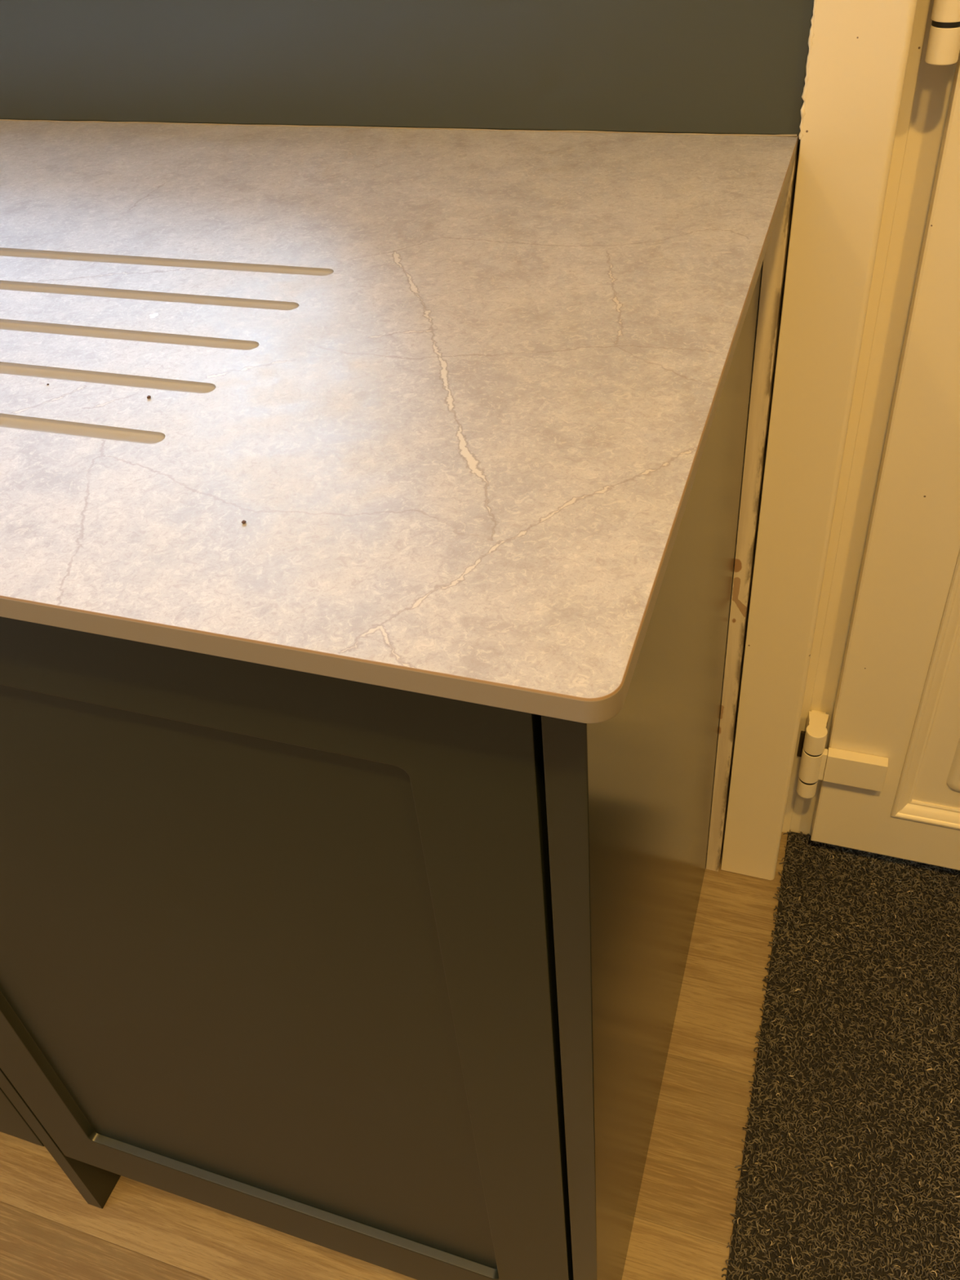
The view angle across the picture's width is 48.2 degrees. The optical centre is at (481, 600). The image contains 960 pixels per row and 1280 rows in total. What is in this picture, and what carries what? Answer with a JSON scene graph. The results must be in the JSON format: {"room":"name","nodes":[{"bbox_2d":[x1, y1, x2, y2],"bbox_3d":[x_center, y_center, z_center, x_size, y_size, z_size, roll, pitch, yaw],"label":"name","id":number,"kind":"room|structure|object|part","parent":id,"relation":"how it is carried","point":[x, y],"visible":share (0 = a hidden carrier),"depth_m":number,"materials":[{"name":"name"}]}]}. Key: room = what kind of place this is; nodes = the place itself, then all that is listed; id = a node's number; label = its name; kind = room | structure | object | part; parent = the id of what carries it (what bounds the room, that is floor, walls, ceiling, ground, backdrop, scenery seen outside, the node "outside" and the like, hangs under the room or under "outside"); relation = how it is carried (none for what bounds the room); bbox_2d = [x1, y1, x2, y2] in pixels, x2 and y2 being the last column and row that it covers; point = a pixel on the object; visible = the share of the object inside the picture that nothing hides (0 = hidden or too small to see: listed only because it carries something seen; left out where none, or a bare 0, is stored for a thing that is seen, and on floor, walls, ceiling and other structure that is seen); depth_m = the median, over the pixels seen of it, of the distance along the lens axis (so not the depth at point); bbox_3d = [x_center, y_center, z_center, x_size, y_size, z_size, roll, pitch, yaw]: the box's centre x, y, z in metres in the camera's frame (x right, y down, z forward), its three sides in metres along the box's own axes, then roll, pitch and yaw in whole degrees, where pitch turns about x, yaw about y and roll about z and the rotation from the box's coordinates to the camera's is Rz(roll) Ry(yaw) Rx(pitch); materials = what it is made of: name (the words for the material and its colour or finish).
{"room":"kitchen","nodes":[
{"label":"kitchen","id":0,"kind":"room"},
{"bbox_2d":[0,831,787,1279],"bbox_3d":[-0.990,1.309,0.471,4.750,0.100,4.100,9,42,17],"label":"floor","id":1,"kind":"structure","parent":0,"point":[682,1228],"depth_m":1.12,"materials":[{"name":"brown laminate"}]},
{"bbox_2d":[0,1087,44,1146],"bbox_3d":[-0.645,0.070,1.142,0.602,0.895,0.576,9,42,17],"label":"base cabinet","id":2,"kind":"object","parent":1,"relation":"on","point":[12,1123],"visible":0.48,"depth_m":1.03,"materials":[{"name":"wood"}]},
{"bbox_2d":[0,264,762,1279],"bbox_3d":[-0.097,0.149,0.980,0.553,0.897,0.589,9,42,17],"label":"base cabinet","id":3,"kind":"object","parent":1,"relation":"on","point":[391,979],"visible":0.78,"depth_m":0.65,"materials":[{"name":"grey wood"}]},
{"bbox_3d":[-0.351,0.115,1.052,0.019,0.897,0.576,9,42,17],"label":"panel","id":4,"kind":"part","parent":3,"relation":"part of","materials":[{"name":"grey paint"}]},
{"bbox_3d":[-0.191,0.281,0.738,0.510,0.759,0.019,9,42,17],"label":"door","id":5,"kind":"part","parent":3,"relation":"part of","materials":[{"name":"grey paint"}]},
{"bbox_2d":[0,119,799,723],"bbox_3d":[-1.226,-0.369,1.023,2.900,0.013,0.639,9,42,17],"label":"countertop","id":6,"kind":"structure","parent":3,"relation":"on","point":[455,394],"depth_m":0.57,"materials":[{"name":"stone"}]},
{"bbox_2d":[0,119,797,137],"bbox_3d":[-1.121,-0.566,1.238,2.878,0.003,0.003,9,42,17],"label":"bead","id":7,"kind":"object","parent":6,"relation":"on","point":[151,122],"visible":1,"depth_m":0.92},
{"bbox_3d":[0.156,0.188,0.903,0.019,0.897,0.589,9,42,17],"label":"panel","id":8,"kind":"part","parent":3,"relation":"part of","materials":[{"name":"grey wood"}]},
{"bbox_2d":[721,830,959,1279],"bbox_3d":[0.529,0.680,0.969,0.602,0.003,1.050,9,42,17],"label":"door mat","id":9,"kind":"object","parent":1,"relation":"on","point":[850,1169],"visible":0.99,"depth_m":1.17,"materials":[{"name":"black carpet"}]},
{"bbox_2d":[706,139,799,871],"bbox_3d":[-0.515,-0.786,0.977,4.350,2.400,0.260,9,42,17],"label":"wall","id":10,"kind":"structure","parent":0,"point":[799,140],"depth_m":1.05,"materials":[{"name":"white paint"}]},
{"bbox_2d":[0,0,813,135],"bbox_3d":[-1.133,-0.626,1.198,2.901,0.144,0.009,9,42,17],"label":"wall","id":11,"kind":"structure","parent":10,"relation":"attached to","point":[677,66],"depth_m":0.88,"materials":[{"name":"grey paint"}]},
{"bbox_2d":[798,0,816,139],"bbox_3d":[0.235,-0.416,0.760,0.005,0.171,0.005,-18,41,-14],"label":"bead","id":12,"kind":"object","parent":10,"relation":"attached to","point":[811,33],"visible":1,"depth_m":0.78},
{"bbox_2d":[720,0,917,879],"bbox_3d":[0.276,-0.477,0.746,0.068,2.099,0.084,9,42,17],"label":"trim","id":13,"kind":"structure","parent":10,"relation":"attached to","point":[860,50],"depth_m":0.93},
{"bbox_2d":[782,0,959,870],"bbox_3d":[0.751,-0.433,0.638,0.955,2.100,0.118,9,42,17],"label":"door","id":14,"kind":"structure","parent":10,"relation":"in","point":[876,768],"depth_m":1.07,"materials":[{"name":"beige plastic"}]},
{"bbox_2d":[799,750,822,785],"bbox_3d":[0.391,0.193,1.276,0.022,0.054,0.022,9,42,17],"label":"hinge","id":15,"kind":"object","parent":14,"relation":"in","point":[811,764],"depth_m":1.27,"materials":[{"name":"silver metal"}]},
{"bbox_3d":[0.439,0.199,1.262,0.067,0.044,0.015,9,42,17],"label":"flag plate","id":16,"kind":"part","parent":14,"relation":"part of","materials":[{"name":"beige plastic"}]},
{"bbox_3d":[0.789,-0.019,0.946,0.654,0.810,0.012,9,42,17],"label":"panel","id":17,"kind":"part","parent":14,"relation":"part of","materials":[{"name":"beige plastic"}]},
{"bbox_2d":[931,20,959,28],"bbox_3d":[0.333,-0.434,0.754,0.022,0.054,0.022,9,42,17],"label":"washer","id":18,"kind":"object","parent":14,"relation":"in","point":[935,24],"depth_m":0.76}
]}

